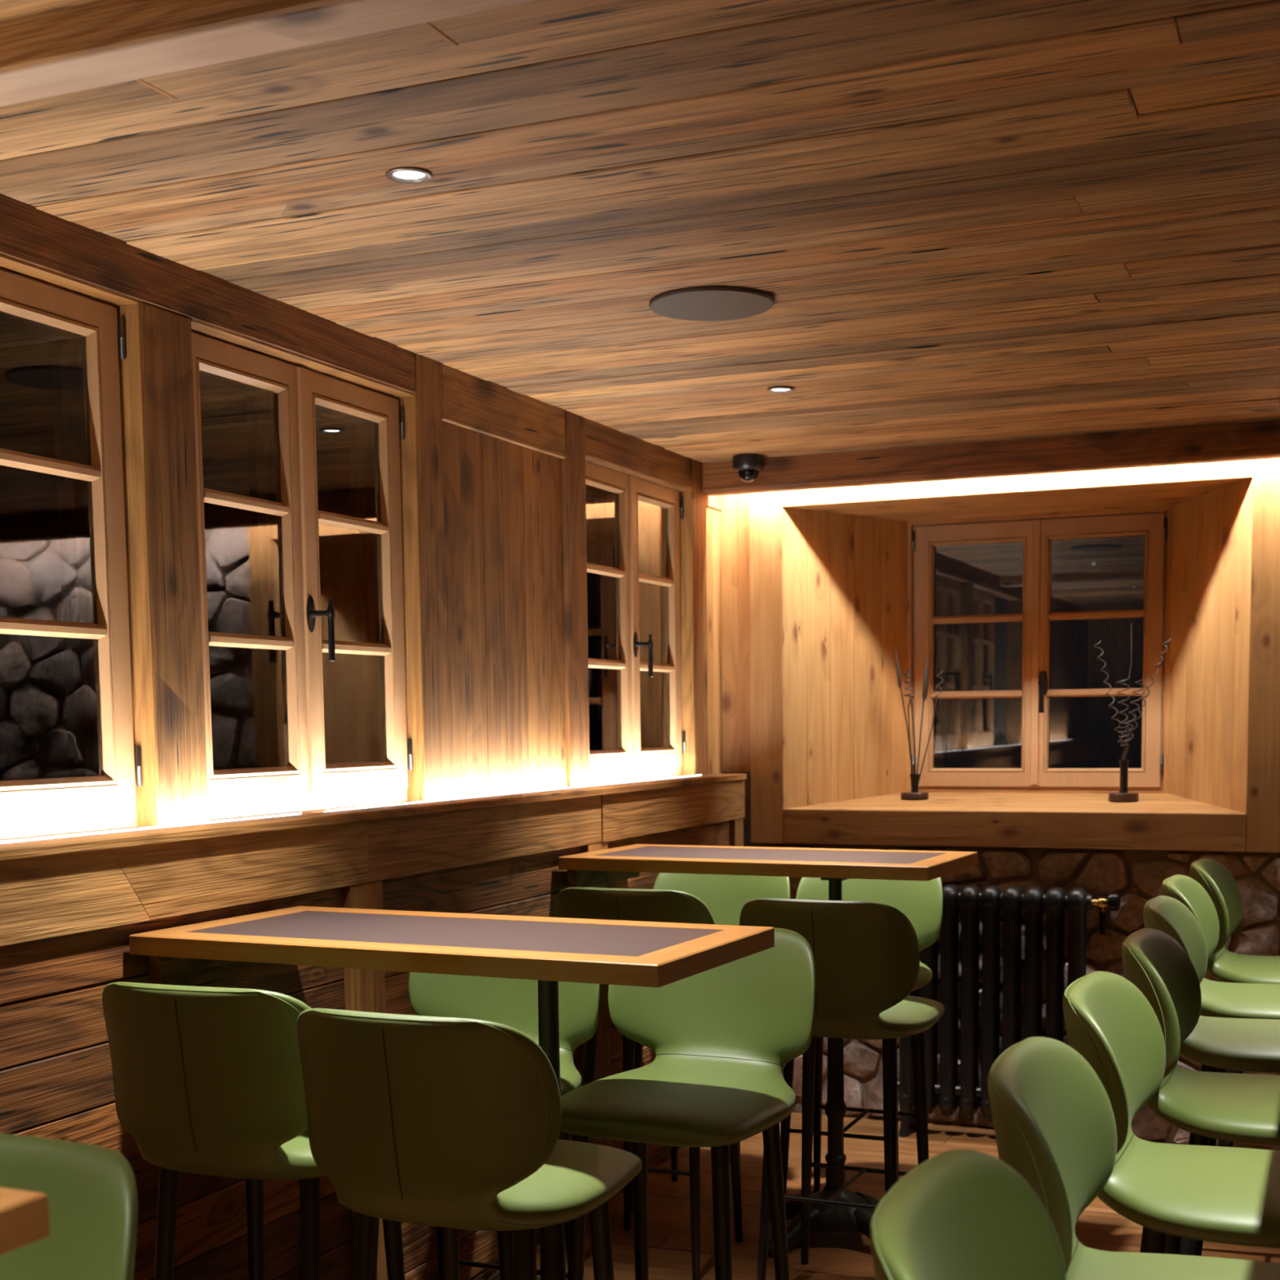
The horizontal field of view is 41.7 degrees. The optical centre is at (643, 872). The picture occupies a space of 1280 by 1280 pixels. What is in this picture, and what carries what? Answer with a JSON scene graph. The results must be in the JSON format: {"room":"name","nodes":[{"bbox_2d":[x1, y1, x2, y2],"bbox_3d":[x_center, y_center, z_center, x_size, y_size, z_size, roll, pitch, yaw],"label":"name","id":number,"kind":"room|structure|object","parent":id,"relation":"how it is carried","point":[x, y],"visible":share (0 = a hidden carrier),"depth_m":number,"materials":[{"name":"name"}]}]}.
{"room":"restaurant bar","nodes":[
{"label":"restaurant bar","id":0,"kind":"room"},
{"bbox_2d":[0,193,724,980],"bbox_3d":[-1.447,0.040,2.852,0.363,2.498,8.500,2,6,23],"label":"wall","id":1,"kind":"structure","parent":0,"point":[493,492],"depth_m":4.46,"materials":[{"name":"brown wood"}]},
{"bbox_2d":[0,267,142,839],"bbox_3d":[-1.220,-0.576,3.001,0.151,1.052,0.914,2,6,23],"label":"window","id":2,"kind":"structure","parent":1,"relation":"in","point":[67,757],"depth_m":3.28,"materials":[{"name":"brown wood"}]},
{"bbox_2d":[191,330,413,819],"bbox_3d":[-0.800,-0.671,3.992,0.151,1.052,0.914,2,6,23],"label":"window","id":3,"kind":"structure","parent":1,"relation":"in","point":[298,468],"depth_m":3.96,"materials":[{"name":"brown wood"}]},
{"bbox_2d":[0,779,745,1279],"bbox_3d":[-1.244,0.653,2.698,0.069,1.299,8.268,2,6,23],"label":"wainscot","id":4,"kind":"structure","parent":1,"relation":"attached to","point":[67,922],"depth_m":3.61,"materials":[{"name":"brown wood"}]},
{"bbox_2d":[0,773,746,862],"bbox_3d":[-1.316,-0.006,2.653,0.235,0.023,8.245,2,6,23],"label":"ledge","id":5,"kind":"object","parent":1,"relation":"attached to","point":[311,818],"visible":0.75,"depth_m":3.75,"materials":[{"name":"brown wood"}]},
{"bbox_2d":[0,812,302,844],"bbox_3d":[-1.610,0.050,1.905,0.011,0.006,4.235,2,6,23],"label":"led strip","id":6,"kind":"object","parent":5,"relation":"on","point":[296,813],"visible":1,"depth_m":3.34,"materials":[{"name":"white plastic"}]},
{"bbox_2d":[322,773,702,812],"bbox_3d":[-0.269,-0.252,5.070,0.011,0.006,2.465,2,6,23],"label":"led strip","id":7,"kind":"object","parent":5,"relation":"on","point":[623,782],"visible":1,"depth_m":4.69,"materials":[{"name":"white plastic"}]},
{"bbox_2d":[585,460,685,783],"bbox_3d":[-0.037,-0.843,5.793,0.151,1.052,0.930,2,6,23],"label":"window","id":8,"kind":"structure","parent":1,"relation":"in","point":[633,592],"depth_m":5.78,"materials":[{"name":"brown wood"}]},
{"bbox_2d":[0,0,1279,462],"bbox_3d":[0.888,-1.132,1.651,5.300,0.164,9.083,2,6,23],"label":"ceiling","id":9,"kind":"structure","parent":0,"point":[962,221],"depth_m":3.01,"materials":[{"name":"brown wood"}]},
{"bbox_2d":[386,167,431,183],"bbox_3d":[-0.408,-1.216,2.922,0.080,0.014,0.080,2,6,23],"label":"recessed light","id":10,"kind":"object","parent":9,"relation":"in","point":[410,175],"visible":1,"depth_m":2.92,"materials":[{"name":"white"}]},
{"bbox_2d":[648,284,773,320],"bbox_3d":[0.155,-1.298,3.833,0.284,0.014,0.284,2,6,23],"label":"ceiling speaker","id":11,"kind":"object","parent":9,"relation":"attached to","point":[703,303],"visible":1,"depth_m":3.81,"materials":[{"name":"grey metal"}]},
{"bbox_2d":[732,453,764,482],"bbox_3d":[0.381,-1.464,6.101,0.116,0.092,0.116,2,6,23],"label":"dome camera","id":12,"kind":"object","parent":9,"relation":"attached to","point":[748,466],"visible":1,"depth_m":6.06,"materials":[{"name":"black plastic"}]},
{"bbox_2d":[766,386,794,393],"bbox_3d":[0.397,-1.402,4.866,0.080,0.014,0.080,2,6,23],"label":"recessed light","id":13,"kind":"object","parent":9,"relation":"in","point":[780,389],"visible":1,"depth_m":4.87,"materials":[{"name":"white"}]},
{"bbox_2d":[483,1111,1279,1279],"bbox_3d":[0.954,1.406,1.965,5.300,0.120,8.900,2,6,23],"label":"floor","id":14,"kind":"structure","parent":0,"point":[833,1255],"depth_m":5.10,"materials":[{"name":"brown wood"}]},
{"bbox_2d":[0,1187,49,1255],"bbox_3d":[-1.122,0.846,1.474,1.116,1.130,0.532,2,6,24],"label":"bar table","id":15,"kind":"object","parent":14,"relation":"on","point":[24,1215],"visible":1,"depth_m":1.42,"materials":[{"name":"brown wood"}]},
{"bbox_2d":[0,1133,137,1279],"bbox_3d":[-0.785,0.849,1.673,0.476,1.082,0.536,2,6,23],"label":"bar stool","id":16,"kind":"object","parent":14,"relation":"on","point":[91,1189],"visible":0.91,"depth_m":1.77,"materials":[{"name":"green leather"}]},
{"bbox_2d":[102,982,404,1279],"bbox_3d":[-0.702,0.712,3.178,0.476,1.082,0.536,1,6,21],"label":"bar stool","id":17,"kind":"object","parent":14,"relation":"on","point":[207,1080],"visible":0.73,"depth_m":2.92,"materials":[{"name":"green leather"}]},
{"bbox_2d":[128,906,774,1279],"bbox_3d":[-0.361,0.675,3.270,1.116,1.130,0.532,2,6,25],"label":"bar table","id":18,"kind":"object","parent":14,"relation":"on","point":[547,950],"visible":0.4,"depth_m":3.12,"materials":[{"name":"brown wood"}]},
{"bbox_2d":[297,1008,642,1279],"bbox_3d":[-0.285,0.736,2.867,0.476,1.082,0.536,2,6,24],"label":"bar stool","id":19,"kind":"object","parent":14,"relation":"on","point":[451,1124],"visible":1,"depth_m":2.61,"materials":[{"name":"green leather"}]},
{"bbox_2d":[373,972,599,1279],"bbox_3d":[-0.363,0.664,3.668,0.476,1.082,0.536,1,6,22],"label":"bar stool","id":20,"kind":"object","parent":14,"relation":"on","point":[511,1002],"visible":0.19,"depth_m":3.81,"materials":[{"name":"green leather"}]},
{"bbox_2d":[555,887,742,1279],"bbox_3d":[0.035,0.560,4.769,0.476,1.082,0.536,1,6,22],"label":"bar stool","id":21,"kind":"object","parent":14,"relation":"on","point":[588,903],"visible":0.23,"depth_m":4.56,"materials":[{"name":"green leather"}]},
{"bbox_2d":[560,927,815,1279],"bbox_3d":[0.085,0.675,3.485,0.476,1.082,0.536,2,6,25],"label":"bar stool","id":22,"kind":"object","parent":14,"relation":"on","point":[722,1038],"visible":0.75,"depth_m":3.52,"materials":[{"name":"green leather"}]},
{"bbox_2d":[631,872,790,1212],"bbox_3d":[0.195,0.508,5.319,0.476,1.082,0.536,2,6,23],"label":"bar stool","id":23,"kind":"object","parent":14,"relation":"on","point":[725,896],"visible":0.12,"depth_m":5.47,"materials":[{"name":"green leather"}]},
{"bbox_2d":[558,844,977,1256],"bbox_3d":[0.374,0.509,5.003,1.116,1.130,0.532,2,6,25],"label":"bar table","id":24,"kind":"object","parent":14,"relation":"on","point":[586,869],"visible":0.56,"depth_m":4.87,"materials":[{"name":"brown wood"}]},
{"bbox_2d":[739,897,944,1279],"bbox_3d":[0.529,0.585,4.426,0.476,1.082,0.536,2,6,24],"label":"bar stool","id":25,"kind":"object","parent":14,"relation":"on","point":[866,954],"visible":0.69,"depth_m":4.18,"materials":[{"name":"green leather"}]},
{"bbox_2d":[780,876,942,1203],"bbox_3d":[0.653,0.517,5.165,0.476,1.082,0.536,2,6,23],"label":"bar stool","id":26,"kind":"object","parent":14,"relation":"on","point":[921,901],"visible":0.24,"depth_m":5.26,"materials":[{"name":"green leather"}]},
{"bbox_2d":[870,1149,1066,1279],"bbox_3d":[0.489,0.844,1.571,0.536,1.082,0.476,2,6,23],"label":"bar stool","id":27,"kind":"object","parent":14,"relation":"on","point":[958,1214],"visible":1,"depth_m":1.69,"materials":[{"name":"green leather"}]},
{"bbox_2d":[897,884,1120,1136],"bbox_3d":[1.307,0.508,6.067,0.798,0.928,0.222,2,6,23],"label":"radiator","id":28,"kind":"object","parent":14,"relation":"on","point":[948,1093],"visible":0.62,"depth_m":6.01,"materials":[{"name":"black metal"}]},
{"bbox_2d":[987,1036,1279,1279],"bbox_3d":[0.721,0.785,2.185,0.536,1.082,0.476,1,6,22],"label":"bar stool","id":29,"kind":"object","parent":14,"relation":"on","point":[1053,1116],"visible":0.82,"depth_m":2.27,"materials":[{"name":"green leather"}]},
{"bbox_2d":[1062,971,1279,1254],"bbox_3d":[0.966,0.729,2.776,0.536,1.082,0.476,2,6,24],"label":"bar stool","id":30,"kind":"object","parent":14,"relation":"on","point":[1227,1195],"visible":0.79,"depth_m":2.69,"materials":[{"name":"green leather"}]},
{"bbox_2d":[1121,928,1279,1256],"bbox_3d":[1.230,0.672,3.366,0.536,1.082,0.476,2,6,23],"label":"bar stool","id":31,"kind":"object","parent":14,"relation":"on","point":[1211,1106],"visible":0.77,"depth_m":3.26,"materials":[{"name":"green leather"}]},
{"bbox_2d":[1142,895,1279,1073],"bbox_3d":[1.462,0.612,4.002,0.536,1.082,0.476,1,6,22],"label":"bar stool","id":32,"kind":"object","parent":14,"relation":"on","point":[1216,1043],"visible":0.52,"depth_m":3.90,"materials":[{"name":"green leather"}]},
{"bbox_2d":[1160,874,1279,1142],"bbox_3d":[1.671,0.561,4.540,0.536,1.082,0.476,2,6,23],"label":"bar stool","id":33,"kind":"object","parent":14,"relation":"on","point":[1219,999],"visible":0.45,"depth_m":4.49,"materials":[{"name":"green leather"}]},
{"bbox_2d":[1189,857,1279,1146],"bbox_3d":[1.920,0.511,5.065,0.536,1.082,0.476,2,6,24],"label":"bar stool","id":34,"kind":"object","parent":14,"relation":"on","point":[1224,965],"visible":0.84,"depth_m":4.98,"materials":[{"name":"green leather"}]},
{"bbox_2d":[702,419,1279,1151],"bbox_3d":[2.601,-0.279,5.900,5.400,2.488,1.007,2,6,23],"label":"wall","id":35,"kind":"structure","parent":0,"point":[816,553],"depth_m":6.20,"materials":[{"name":"brown wood"}]},
{"bbox_2d":[895,645,942,799],"bbox_3d":[1.079,-0.587,6.580,0.174,0.600,0.108,-1,5,-1],"label":"dried arrangement","id":36,"kind":"object","parent":35,"relation":"on","point":[914,794],"visible":1,"depth_m":6.58,"materials":[{"name":"black plant"}]},
{"bbox_2d":[911,511,1168,791],"bbox_3d":[1.551,-0.859,6.649,0.992,1.073,0.136,2,6,23],"label":"window","id":37,"kind":"structure","parent":35,"relation":"in","point":[1037,535],"depth_m":6.64,"materials":[{"name":"brown wood"}]},
{"bbox_2d":[1093,632,1171,801],"bbox_3d":[1.813,-0.594,6.240,0.279,0.660,0.108,2,6,23],"label":"dried arrangement","id":38,"kind":"object","parent":35,"relation":"on","point":[1123,795],"visible":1,"depth_m":6.25,"materials":[{"name":"black plant"}]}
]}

